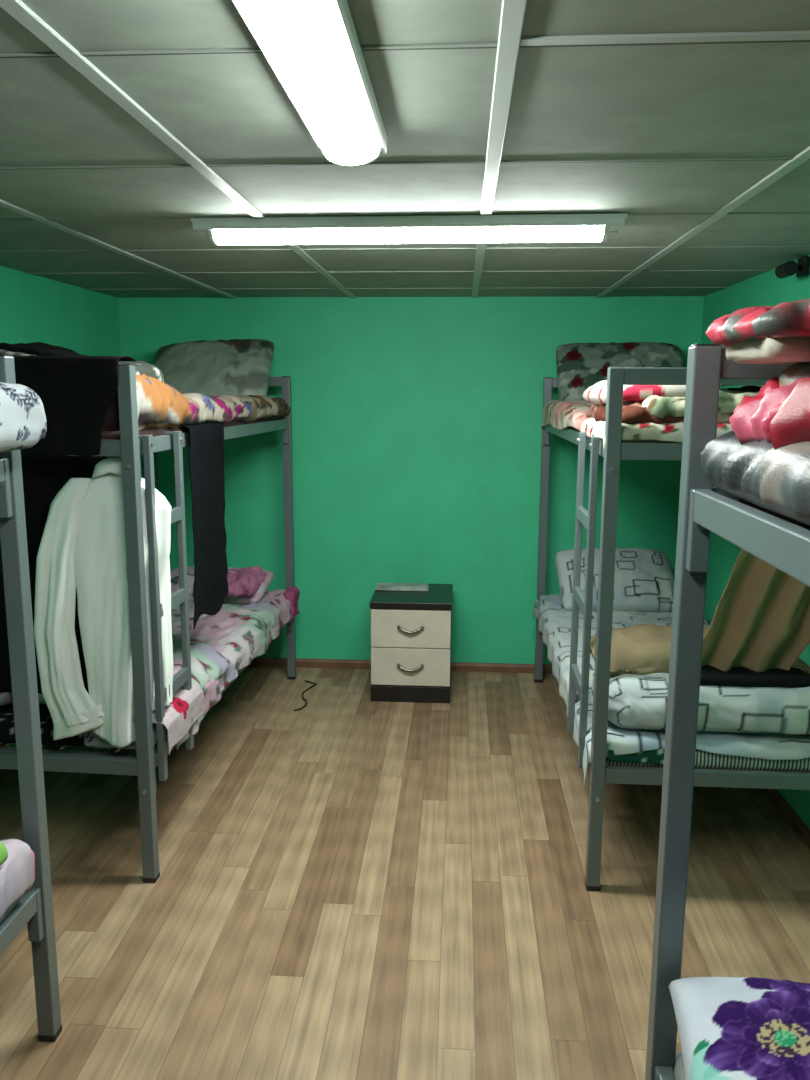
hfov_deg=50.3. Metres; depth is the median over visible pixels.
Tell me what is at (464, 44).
trim
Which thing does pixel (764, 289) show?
wall
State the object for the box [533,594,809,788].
sheet
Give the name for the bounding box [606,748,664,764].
cloth
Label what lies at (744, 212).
trim
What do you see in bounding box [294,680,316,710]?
power cord
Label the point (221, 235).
diffuser
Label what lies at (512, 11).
trim
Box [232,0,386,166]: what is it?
ceiling lamp
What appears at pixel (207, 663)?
duvet
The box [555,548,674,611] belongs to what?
pillow
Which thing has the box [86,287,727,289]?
trim
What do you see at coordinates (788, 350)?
pillow
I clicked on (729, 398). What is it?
folded blanket
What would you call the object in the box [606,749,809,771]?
mattress
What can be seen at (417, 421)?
wall
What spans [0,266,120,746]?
wall
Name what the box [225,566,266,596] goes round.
cloth
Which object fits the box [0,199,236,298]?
trim
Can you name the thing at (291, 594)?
cloth
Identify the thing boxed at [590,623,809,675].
blanket
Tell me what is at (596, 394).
striped pillow
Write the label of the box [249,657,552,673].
baseboard
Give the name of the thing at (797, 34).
trim
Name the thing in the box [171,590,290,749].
sheet
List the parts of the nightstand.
drawer, handle, handle, drawer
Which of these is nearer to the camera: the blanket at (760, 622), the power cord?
the blanket at (760, 622)
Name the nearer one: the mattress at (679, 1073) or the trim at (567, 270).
the mattress at (679, 1073)
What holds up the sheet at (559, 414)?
on the mattress at (652, 440)
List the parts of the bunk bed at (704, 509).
rail, rail, post, rail, rail, rail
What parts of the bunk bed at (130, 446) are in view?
rail, rail, post, post, rail, rail, rail, post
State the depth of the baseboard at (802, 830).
3.25 m
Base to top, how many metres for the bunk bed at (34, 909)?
1.673 m
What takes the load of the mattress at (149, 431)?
on the bunk bed at (130, 446)
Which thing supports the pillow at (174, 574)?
on the sheet at (242, 633)
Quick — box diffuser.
[212,226,603,244]
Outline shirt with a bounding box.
[34,456,172,746]
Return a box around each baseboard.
[0,769,10,778]
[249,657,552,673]
[764,789,809,848]
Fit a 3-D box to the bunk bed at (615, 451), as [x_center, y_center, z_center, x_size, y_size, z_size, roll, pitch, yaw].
[1.046,0.147,3.655,0.833,1.673,2.088,1,10,4]
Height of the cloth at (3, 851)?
0.052 m
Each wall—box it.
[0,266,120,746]
[118,296,703,663]
[701,255,809,829]
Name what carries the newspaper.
on the nightstand
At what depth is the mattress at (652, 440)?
2.59 m
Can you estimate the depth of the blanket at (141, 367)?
2.80 m
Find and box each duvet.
[0,639,229,705]
[591,673,809,733]
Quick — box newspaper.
[375,583,428,590]
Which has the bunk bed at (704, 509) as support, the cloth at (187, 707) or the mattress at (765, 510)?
the mattress at (765, 510)
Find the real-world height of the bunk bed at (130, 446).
1.673 m
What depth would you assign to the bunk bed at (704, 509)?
1.40 m
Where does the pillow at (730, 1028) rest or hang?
on the mattress at (679, 1073)
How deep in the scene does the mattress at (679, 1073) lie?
1.47 m
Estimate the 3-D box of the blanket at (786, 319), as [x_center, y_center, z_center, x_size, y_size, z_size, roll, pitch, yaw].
[0.702,-0.287,1.130,0.556,0.064,0.289,1,10,4]
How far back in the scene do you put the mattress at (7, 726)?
2.92 m
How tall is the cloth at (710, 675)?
0.041 m
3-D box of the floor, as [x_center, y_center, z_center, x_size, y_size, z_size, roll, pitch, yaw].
[-0.279,1.501,0.995,3.575,0.100,8.610,1,10,4]
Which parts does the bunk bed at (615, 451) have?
post, rail, rail, post, rail, rail, rail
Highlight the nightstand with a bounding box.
[370,584,452,702]
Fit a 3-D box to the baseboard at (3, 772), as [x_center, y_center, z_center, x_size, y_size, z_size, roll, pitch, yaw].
[-1.856,1.401,1.082,0.012,0.052,8.210,1,10,4]
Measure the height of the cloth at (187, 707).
0.138 m
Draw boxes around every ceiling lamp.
[190,213,627,244]
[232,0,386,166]
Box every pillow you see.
[0,382,46,451]
[152,339,273,395]
[170,566,273,603]
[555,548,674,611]
[556,342,683,400]
[582,380,685,404]
[668,977,809,1079]
[726,337,809,363]
[779,362,809,386]
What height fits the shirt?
0.962 m
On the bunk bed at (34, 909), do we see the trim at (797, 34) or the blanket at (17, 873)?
the blanket at (17, 873)
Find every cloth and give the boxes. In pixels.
[0,356,135,693]
[0,842,7,864]
[84,723,156,748]
[103,683,203,754]
[178,422,227,628]
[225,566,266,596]
[283,586,299,619]
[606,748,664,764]
[700,665,809,687]
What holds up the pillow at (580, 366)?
on the sheet at (559, 414)
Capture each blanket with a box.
[0,349,163,381]
[0,839,34,918]
[586,402,733,423]
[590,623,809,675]
[642,385,762,417]
[701,549,809,672]
[705,298,809,346]
[729,377,809,449]
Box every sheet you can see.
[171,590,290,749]
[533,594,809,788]
[541,399,732,452]
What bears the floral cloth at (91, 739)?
on the mattress at (7, 726)
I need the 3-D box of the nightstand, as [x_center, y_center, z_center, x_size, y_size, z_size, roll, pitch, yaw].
[0.042,0.547,4.651,0.420,0.535,0.478,1,10,4]
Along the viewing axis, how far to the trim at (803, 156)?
2.37 m
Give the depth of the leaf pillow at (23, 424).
1.76 m
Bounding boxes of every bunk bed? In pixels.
[0,355,61,1041]
[0,364,296,882]
[534,366,809,890]
[645,344,809,1079]
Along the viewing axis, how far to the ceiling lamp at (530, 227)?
2.50 m
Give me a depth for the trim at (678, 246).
3.07 m
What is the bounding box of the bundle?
[0,342,87,355]
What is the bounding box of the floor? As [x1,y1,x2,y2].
[0,666,809,1079]
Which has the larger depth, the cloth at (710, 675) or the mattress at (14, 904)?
the cloth at (710, 675)
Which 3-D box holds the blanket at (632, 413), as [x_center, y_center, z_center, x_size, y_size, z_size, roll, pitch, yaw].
[1.020,-0.434,2.891,0.774,0.084,0.698,1,10,4]
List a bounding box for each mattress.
[0,703,166,748]
[0,896,21,922]
[101,416,283,438]
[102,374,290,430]
[569,426,681,442]
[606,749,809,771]
[674,1055,685,1079]
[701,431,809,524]
[738,498,809,529]
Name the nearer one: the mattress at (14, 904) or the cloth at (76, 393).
the mattress at (14, 904)
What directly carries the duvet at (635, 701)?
on the sheet at (554, 622)
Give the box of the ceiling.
[0,0,809,297]
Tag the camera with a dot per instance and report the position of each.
(801, 268)
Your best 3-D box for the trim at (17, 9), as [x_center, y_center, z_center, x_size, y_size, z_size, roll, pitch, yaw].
[-0.548,-0.618,0.646,0.032,0.007,8.210,1,10,4]
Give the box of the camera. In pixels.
[775,256,809,278]
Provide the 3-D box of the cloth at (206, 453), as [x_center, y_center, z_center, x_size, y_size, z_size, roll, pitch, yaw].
[-0.766,-0.071,3.288,0.069,0.741,0.491,1,10,4]
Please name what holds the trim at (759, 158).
attached to the ceiling
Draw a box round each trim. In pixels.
[0,0,355,297]
[0,40,791,56]
[0,157,793,168]
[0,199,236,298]
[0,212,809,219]
[0,246,809,251]
[27,270,771,273]
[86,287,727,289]
[472,0,526,297]
[520,30,809,45]
[596,146,809,297]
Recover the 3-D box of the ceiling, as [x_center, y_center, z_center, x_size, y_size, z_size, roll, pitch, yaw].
[-0.269,-0.667,0.620,3.575,0.100,8.610,1,10,4]
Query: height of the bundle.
0.070 m
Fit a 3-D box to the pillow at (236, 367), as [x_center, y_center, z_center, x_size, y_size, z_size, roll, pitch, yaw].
[-1.004,-0.851,4.428,0.652,0.368,0.346,1,10,6]

